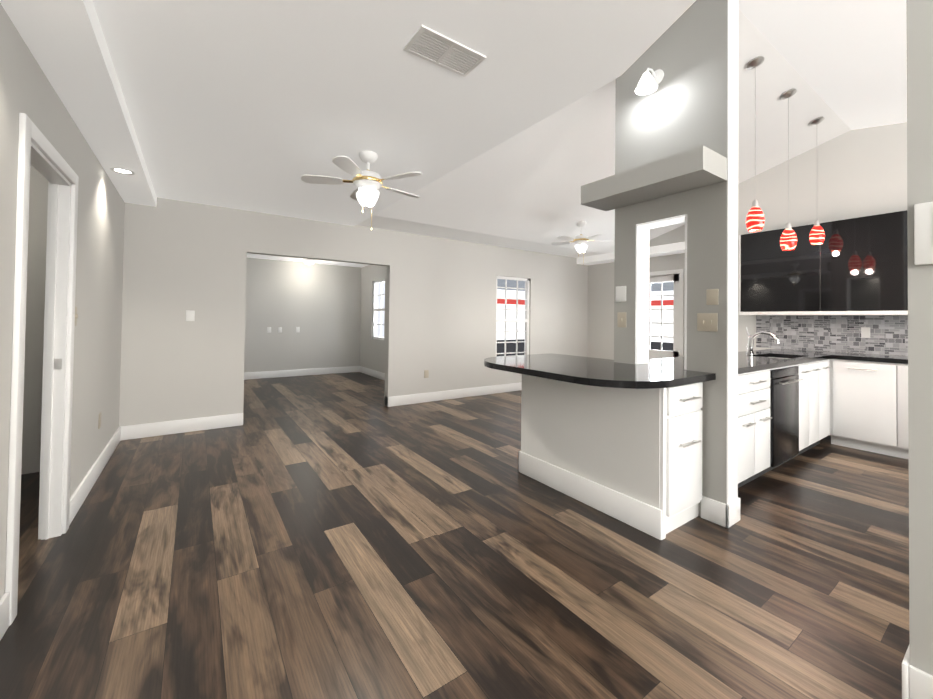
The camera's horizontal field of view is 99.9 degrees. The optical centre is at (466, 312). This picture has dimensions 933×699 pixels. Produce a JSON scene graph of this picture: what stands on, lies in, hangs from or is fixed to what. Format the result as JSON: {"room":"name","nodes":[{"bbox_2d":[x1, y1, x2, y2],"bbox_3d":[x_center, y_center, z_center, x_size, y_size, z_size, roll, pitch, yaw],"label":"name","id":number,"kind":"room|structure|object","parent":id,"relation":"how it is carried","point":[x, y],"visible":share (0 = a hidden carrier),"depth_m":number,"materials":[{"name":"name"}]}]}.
{"room":"empty living room","nodes":[
{"label":"empty living room","id":0,"kind":"room"},
{"bbox_2d":[21,165,47,473],"bbox_3d":[-3.646,-0.047,3.008,1.230,2.600,0.120,1,-1,-35],"label":"wall","id":1,"kind":"structure","parent":0,"point":[34,332],"depth_m":3.08,"materials":[{"name":"grey paint"}]},
{"bbox_2d":[0,3,124,598],"bbox_3d":[-1.149,-0.104,0.541,0.070,2.700,8.420,1,-1,-35],"label":"wall","id":2,"kind":"structure","parent":0,"point":[27,89],"depth_m":2.46,"materials":[{"name":"grey paint"}]},
{"bbox_2d":[0,593,9,639],"bbox_3d":[-0.283,1.168,-0.677,0.016,0.140,5.445,1,-1,-35],"label":"baseboard","id":3,"kind":"structure","parent":2,"relation":"attached to","point":[4,601],"depth_m":1.53,"materials":[{"name":"white wood"}]},
{"bbox_2d":[5,113,78,625],"bbox_3d":[-2.108,0.221,1.918,0.110,2.070,0.880,1,-1,-35],"label":"door frame","id":4,"kind":"structure","parent":2,"relation":"attached to","point":[39,153],"depth_m":2.19,"materials":[{"name":"white wood"}]},
{"bbox_2d":[75,307,77,325],"bbox_3d":[-2.372,0.019,2.381,0.016,0.115,0.075,1,-1,-35],"label":"light switch","id":5,"kind":"object","parent":2,"relation":"attached to","point":[76,315],"depth_m":2.38,"materials":[{"name":"beige plastic"}]},
{"bbox_2d":[69,426,123,524],"bbox_3d":[-2.896,1.194,3.101,0.016,0.140,1.965,1,-1,-35],"label":"baseboard","id":6,"kind":"structure","parent":2,"relation":"attached to","point":[80,494],"depth_m":2.85,"materials":[{"name":"white wood"}]},
{"bbox_2d":[98,412,101,428],"bbox_3d":[-2.880,0.844,3.081,0.006,0.115,0.075,1,-1,-35],"label":"outlet","id":7,"kind":"object","parent":2,"relation":"attached to","point":[99,422],"depth_m":3.06,"materials":[{"name":"beige plastic"}]},
{"bbox_2d":[0,0,156,206],"bbox_3d":[-0.970,-1.181,0.599,0.250,0.100,8.300,1,-1,-35],"label":"ceiling","id":8,"kind":"structure","parent":0,"point":[65,41],"depth_m":1.88,"materials":[{"name":"white paint"}]},
{"bbox_2d":[109,167,135,174],"bbox_3d":[-2.696,-1.112,3.077,0.155,0.005,0.155,1,-1,-41],"label":"recessed light","id":9,"kind":"object","parent":8,"relation":"in","point":[122,171],"visible":1,"depth_m":3.05,"materials":[{"name":"white"}]},
{"bbox_2d":[244,258,359,372],"bbox_3d":[-3.813,0.032,8.242,3.210,2.600,0.120,1,-1,-35],"label":"wall","id":10,"kind":"structure","parent":0,"point":[327,309],"depth_m":8.36,"materials":[{"name":"grey paint"}]},
{"bbox_2d":[244,366,359,379],"bbox_3d":[-3.797,1.261,8.161,3.150,0.140,0.016,1,-1,-35],"label":"baseboard","id":11,"kind":"structure","parent":10,"relation":"attached to","point":[332,370],"depth_m":8.33,"materials":[{"name":"white wood"}]},
{"bbox_2d":[247,253,367,266],"bbox_3d":[-2.780,-1.148,6.788,3.450,0.100,3.700,1,-1,-35],"label":"ceiling","id":12,"kind":"structure","parent":0,"point":[259,256],"depth_m":8.11,"materials":[{"name":"white paint"}]},
{"bbox_2d":[303,259,314,264],"bbox_3d":[-3.226,-1.037,8.035,0.220,0.095,0.220,1,-1,-35],"label":"light","id":13,"kind":"object","parent":12,"relation":"attached to","point":[309,261],"visible":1,"depth_m":7.96,"materials":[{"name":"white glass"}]},
{"bbox_2d":[119,197,587,425],"bbox_3d":[-0.499,-0.012,6.035,7.390,2.700,0.120,1,-1,-35],"label":"wall","id":14,"kind":"structure","parent":0,"point":[180,258],"depth_m":4.75,"materials":[{"name":"grey paint"}]},
{"bbox_2d":[124,413,242,439],"bbox_3d":[-3.002,1.210,4.216,1.050,0.140,0.020,1,-1,-35],"label":"baseboard","id":15,"kind":"structure","parent":14,"relation":"attached to","point":[230,420],"depth_m":4.18,"materials":[{"name":"white wood"}]},
{"bbox_2d":[186,310,194,320],"bbox_3d":[-2.983,0.030,4.235,0.075,0.115,0.016,1,-1,-35],"label":"light switch","id":16,"kind":"object","parent":14,"relation":"attached to","point":[190,315],"depth_m":4.24,"materials":[{"name":"white plastic"}]},
{"bbox_2d":[424,370,428,377],"bbox_3d":[-0.602,0.915,5.881,0.075,0.115,0.006,1,-1,-35],"label":"outlet","id":17,"kind":"object","parent":14,"relation":"attached to","point":[426,372],"depth_m":5.88,"materials":[{"name":"beige plastic"}]},
{"bbox_2d":[384,382,521,406],"bbox_3d":[0.679,1.294,6.760,4.340,0.140,0.020,1,-1,-35],"label":"baseboard","id":18,"kind":"structure","parent":14,"relation":"attached to","point":[485,390],"depth_m":6.11,"materials":[{"name":"white wood"}]},
{"bbox_2d":[496,276,529,356],"bbox_3d":[0.792,0.133,6.933,0.800,1.530,0.070,1,-1,-35],"label":"window","id":19,"kind":"structure","parent":14,"relation":"in","point":[526,310],"depth_m":7.00,"materials":[{"name":"white wood"}]},
{"bbox_2d":[360,265,386,372],"bbox_3d":[-1.425,0.053,7.716,0.120,2.600,3.700,1,-1,-35],"label":"wall","id":20,"kind":"structure","parent":0,"point":[372,351],"depth_m":8.62,"materials":[{"name":"grey paint"}]},
{"bbox_2d":[360,366,384,379],"bbox_3d":[-1.462,1.281,7.609,0.016,0.140,3.580,1,-1,-35],"label":"baseboard","id":21,"kind":"structure","parent":20,"relation":"attached to","point":[377,374],"depth_m":8.39,"materials":[{"name":"white wood"}]},
{"bbox_2d":[373,279,384,339],"bbox_3d":[-1.806,-0.068,8.280,0.070,1.250,0.700,1,-1,-35],"label":"room window","id":22,"kind":"structure","parent":20,"relation":"in","point":[375,309],"depth_m":8.52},
{"bbox_2d":[0,372,909,698],"bbox_3d":[-0.197,1.333,3.487,10.100,0.060,12.600,1,-1,-35],"label":"floor","id":23,"kind":"structure","parent":0,"point":[338,536],"depth_m":1.92,"materials":[{"name":"brown wood"}]},
{"bbox_2d":[520,374,702,539],"bbox_3d":[0.988,0.864,2.870,0.469,0.888,1.208,1,-1,-35],"label":"base cabinet","id":24,"kind":"object","parent":23,"relation":"on","point":[622,442],"depth_m":2.48,"materials":[{"name":"paint"}]},
{"bbox_2d":[484,354,715,393],"bbox_3d":[0.763,0.395,2.832,0.899,0.040,1.520,1,-1,-35],"label":"countertop","id":25,"kind":"structure","parent":24,"relation":"on","point":[626,378],"depth_m":2.48,"materials":[{"name":"black stone"}]},
{"bbox_2d":[663,367,741,487],"bbox_3d":[1.608,0.873,2.920,0.302,0.888,0.630,1,-1,-35],"label":"base cabinet","id":26,"kind":"object","parent":23,"relation":"on","point":[739,372],"depth_m":2.78,"materials":[{"name":"paint"}]},
{"bbox_2d":[742,367,777,485],"bbox_3d":[1.989,0.881,3.184,0.626,0.888,0.630,1,-1,-35],"label":"base cabinet","id":27,"kind":"object","parent":23,"relation":"on","point":[760,387],"depth_m":2.99,"materials":[{"name":"paint"}]},
{"bbox_2d":[778,363,801,465],"bbox_3d":[2.502,0.893,3.538,0.620,0.888,0.630,1,-1,-35],"label":"dishwasher","id":28,"kind":"object","parent":23,"relation":"on","point":[792,403],"depth_m":3.32,"materials":[{"name":"metal"}]},
{"bbox_2d":[802,359,813,452],"bbox_3d":[2.884,0.902,3.803,0.310,0.888,0.630,1,-1,-35],"label":"base cabinet","id":29,"kind":"object","parent":23,"relation":"on","point":[807,368],"depth_m":3.62,"materials":[{"name":"paint"}]},
{"bbox_2d":[814,359,821,445],"bbox_3d":[3.135,0.907,3.976,0.300,0.888,0.630,1,-1,-35],"label":"base cabinet","id":30,"kind":"object","parent":23,"relation":"on","point":[817,362],"depth_m":3.79,"materials":[{"name":"paint"}]},
{"bbox_2d":[822,359,833,443],"bbox_3d":[3.419,0.914,4.172,0.390,0.888,0.630,1,-1,-35],"label":"base cabinet","id":31,"kind":"object","parent":23,"relation":"on","point":[827,364],"depth_m":3.98,"materials":[{"name":"paint"}]},
{"bbox_2d":[834,359,893,455],"bbox_3d":[4.126,0.920,4.002,0.617,0.888,0.446,1,-1,-35],"label":"base cabinet","id":32,"kind":"object","parent":23,"relation":"on","point":[863,392],"depth_m":3.83,"materials":[{"name":"paint"}]},
{"bbox_2d":[639,349,841,370],"bbox_3d":[2.770,0.433,3.745,3.136,0.040,0.660,1,-1,-35],"label":"countertop","id":33,"kind":"structure","parent":32,"relation":"on","point":[745,362],"depth_m":3.42,"materials":[{"name":"stone"}]},
{"bbox_2d":[746,327,779,354],"bbox_3d":[2.968,0.283,3.939,0.066,0.272,0.293,1,-1,-35],"label":"faucet","id":34,"kind":"object","parent":33,"relation":"on","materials":[{"name":"silver metal"}]},
{"bbox_2d":[766,355,793,358],"bbox_3d":[3.039,0.532,3.827,0.628,0.172,0.338,1,-1,-35],"label":"sink","id":35,"kind":"object","parent":33,"relation":"in","point":[767,356],"depth_m":4.03,"materials":[{"name":"silver metal"}]},
{"bbox_2d":[834,352,907,362],"bbox_3d":[4.701,0.448,3.166,0.618,0.040,2.490,1,-1,-35],"label":"countertop","id":36,"kind":"structure","parent":32,"relation":"on","point":[861,358],"depth_m":3.82,"materials":[{"name":"black stone"}]},
{"bbox_2d":[894,363,908,458],"bbox_3d":[4.381,0.917,3.634,0.617,0.888,0.450,1,-1,-35],"label":"base cabinet","id":37,"kind":"object","parent":23,"relation":"on","point":[901,440],"depth_m":3.63,"materials":[{"name":"paint"}]},
{"bbox_2d":[92,0,906,257],"bbox_3d":[1.895,-1.686,2.583,7.440,1.040,8.540,1,-1,-35],"label":"ceiling","id":38,"kind":"structure","parent":0,"point":[262,106],"depth_m":2.62,"materials":[{"name":"white paint"}]},
{"bbox_2d":[301,151,421,229],"bbox_3d":[-0.740,-0.906,2.971,0.906,0.572,0.902,1,-1,-35],"label":"ceiling fan","id":39,"kind":"object","parent":38,"relation":"hanging from","point":[367,183],"visible":1,"depth_m":2.88,"materials":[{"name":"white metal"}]},
{"bbox_2d":[403,25,485,76],"bbox_3d":[-0.098,-1.198,1.810,0.340,0.008,0.180,1,-1,-35],"label":"ceiling vent","id":40,"kind":"object","parent":38,"relation":"in","point":[434,47],"visible":1,"depth_m":1.80,"materials":[{"name":"white metal"}]},
{"bbox_2d":[551,221,601,264],"bbox_3d":[1.672,-1.036,5.807,0.879,0.640,0.914,1,-1,-35],"label":"ceiling fan","id":41,"kind":"object","parent":38,"relation":"hanging from","point":[580,241],"visible":1,"depth_m":5.77,"materials":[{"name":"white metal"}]},
{"bbox_2d":[746,56,764,231],"bbox_3d":[2.353,-1.369,3.195,0.126,1.396,0.126,1,-1,-35],"label":"pendant light","id":42,"kind":"object","parent":38,"relation":"hanging from","point":[755,219],"visible":0.98,"depth_m":3.17,"materials":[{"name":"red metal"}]},
{"bbox_2d":[780,89,796,249],"bbox_3d":[2.977,-1.320,3.627,0.126,1.466,0.126,1,-1,-35],"label":"pendant light","id":43,"kind":"object","parent":38,"relation":"hanging from","point":[788,239],"visible":1,"depth_m":3.60,"materials":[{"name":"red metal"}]},
{"bbox_2d":[809,116,824,244],"bbox_3d":[3.669,-1.379,4.106,0.126,1.316,0.126,1,-1,-35],"label":"pendant light","id":44,"kind":"object","parent":38,"relation":"hanging from","point":[817,235],"visible":1,"depth_m":4.07,"materials":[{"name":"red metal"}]},
{"bbox_2d":[577,242,684,264],"bbox_3d":[3.070,-1.045,6.887,0.350,0.120,2.550,1,-1,-35],"label":"ceiling soffit","id":45,"kind":"structure","parent":0,"point":[667,249],"depth_m":6.62,"materials":[{"name":"white paint"}]},
{"bbox_2d":[587,225,684,359],"bbox_3d":[4.857,-0.467,4.696,0.120,3.700,8.420,1,-1,-35],"label":"wall","id":46,"kind":"structure","parent":0,"point":[600,335],"depth_m":7.66,"materials":[{"name":"grey paint"}]},
{"bbox_2d":[649,269,683,359],"bbox_3d":[3.299,0.338,6.872,0.098,2.120,1.020,1,-1,-35],"label":"door","id":47,"kind":"structure","parent":46,"relation":"attached to","point":[676,277],"depth_m":6.61,"materials":[{"name":"white wood"}]},
{"bbox_2d":[614,0,738,516],"bbox_3d":[1.450,-0.488,2.792,0.158,3.600,0.796,1,-1,-35],"label":"wall","id":48,"kind":"structure","parent":0,"point":[691,100],"depth_m":2.58,"materials":[{"name":"grey paint"}]},
{"bbox_2d":[616,286,625,301],"bbox_3d":[1.189,-0.148,3.020,0.006,0.120,0.090,1,-1,-35],"label":"light switch","id":49,"kind":"object","parent":48,"relation":"attached to","point":[620,290],"depth_m":3.02,"materials":[{"name":"white plastic"}]},
{"bbox_2d":[617,312,625,326],"bbox_3d":[1.188,0.052,3.006,0.016,0.115,0.075,1,-1,-35],"label":"light switch","id":50,"kind":"object","parent":48,"relation":"attached to","point":[621,316],"depth_m":3.01,"materials":[{"name":"beige plastic"}]},
{"bbox_2d":[635,68,663,94],"bbox_3d":[1.282,-1.652,2.755,0.212,0.182,0.144,1,-1,-35],"label":"lamp","id":51,"kind":"object","parent":48,"relation":"attached to","point":[648,83],"visible":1,"depth_m":2.77,"materials":[{"name":"white glass"}]},
{"bbox_2d":[581,145,726,210],"bbox_3d":[1.241,-0.892,2.703,0.310,0.140,0.870,1,-1,-35],"label":"shelf","id":52,"kind":"object","parent":48,"relation":"attached to","point":[697,167],"visible":1,"depth_m":2.54,"materials":[{"name":"grey paint"}]},
{"bbox_2d":[697,313,717,331],"bbox_3d":[1.535,0.059,2.504,0.016,0.115,0.120,1,-1,-35],"label":"light switch","id":53,"kind":"object","parent":48,"relation":"attached to","point":[707,321],"depth_m":2.50,"materials":[{"name":"beige plastic"}]},
{"bbox_2d":[706,289,718,304],"bbox_3d":[1.558,-0.101,2.486,0.006,0.100,0.070,1,-1,-35],"label":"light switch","id":54,"kind":"object","parent":48,"relation":"attached to","point":[711,294],"depth_m":2.48,"materials":[{"name":"beige plastic"}]},
{"bbox_2d":[738,122,906,355],"bbox_3d":[5.320,-0.481,3.393,0.600,3.700,5.750,1,-1,-35],"label":"wall","id":55,"kind":"structure","parent":0,"point":[856,173],"depth_m":4.50,"materials":[{"name":"grey paint"}]},
{"bbox_2d":[739,210,907,314],"bbox_3d":[4.567,-0.489,3.652,0.344,1.015,3.432,1,-1,-35],"label":"upper cabinet","id":56,"kind":"object","parent":55,"relation":"attached to","point":[856,266],"visible":0.69,"depth_m":4.25,"materials":[{"name":"black glass"}]},
{"bbox_2d":[756,315,907,355],"bbox_3d":[4.714,0.228,3.705,0.015,0.414,3.360,1,-1,-35],"label":"tile backsplash","id":57,"kind":"structure","parent":55,"relation":"attached to","point":[879,334],"depth_m":4.44,"materials":[{"name":"tile"}]},
{"bbox_2d":[906,0,932,675],"bbox_3d":[2.494,-0.518,-0.019,0.170,3.600,3.350,1,-1,-35],"label":"wall","id":58,"kind":"structure","parent":0,"point":[919,26],"depth_m":1.28,"materials":[{"name":"grey paint"}]},
{"bbox_2d":[902,654,932,698],"bbox_3d":[2.392,1.210,-0.092,0.016,0.140,3.366,1,-1,-35],"label":"baseboard","id":59,"kind":"structure","parent":58,"relation":"attached to","point":[916,684],"depth_m":1.26,"materials":[{"name":"white wood"}]},
{"bbox_2d":[914,201,932,265],"bbox_3d":[1.562,-0.257,1.148,0.026,0.200,0.333,1,-1,-35],"label":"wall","id":60,"kind":"structure","parent":58,"relation":"attached to","point":[923,233],"depth_m":1.26,"materials":[{"name":"white paint"}]},
{"label":"outside","id":61,"kind":"structure","parent":0,"visible":0},
{"bbox_2d":[497,279,524,355],"bbox_3d":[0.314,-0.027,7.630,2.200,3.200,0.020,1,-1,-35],"label":"view","id":62,"kind":"structure","parent":61,"point":[511,326],"depth_m":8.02,"materials":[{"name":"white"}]},
{"bbox_2d":[651,282,673,350],"bbox_3d":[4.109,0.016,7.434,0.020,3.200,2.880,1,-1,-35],"label":"view","id":63,"kind":"structure","parent":61,"point":[668,302],"depth_m":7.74,"materials":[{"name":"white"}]}
]}

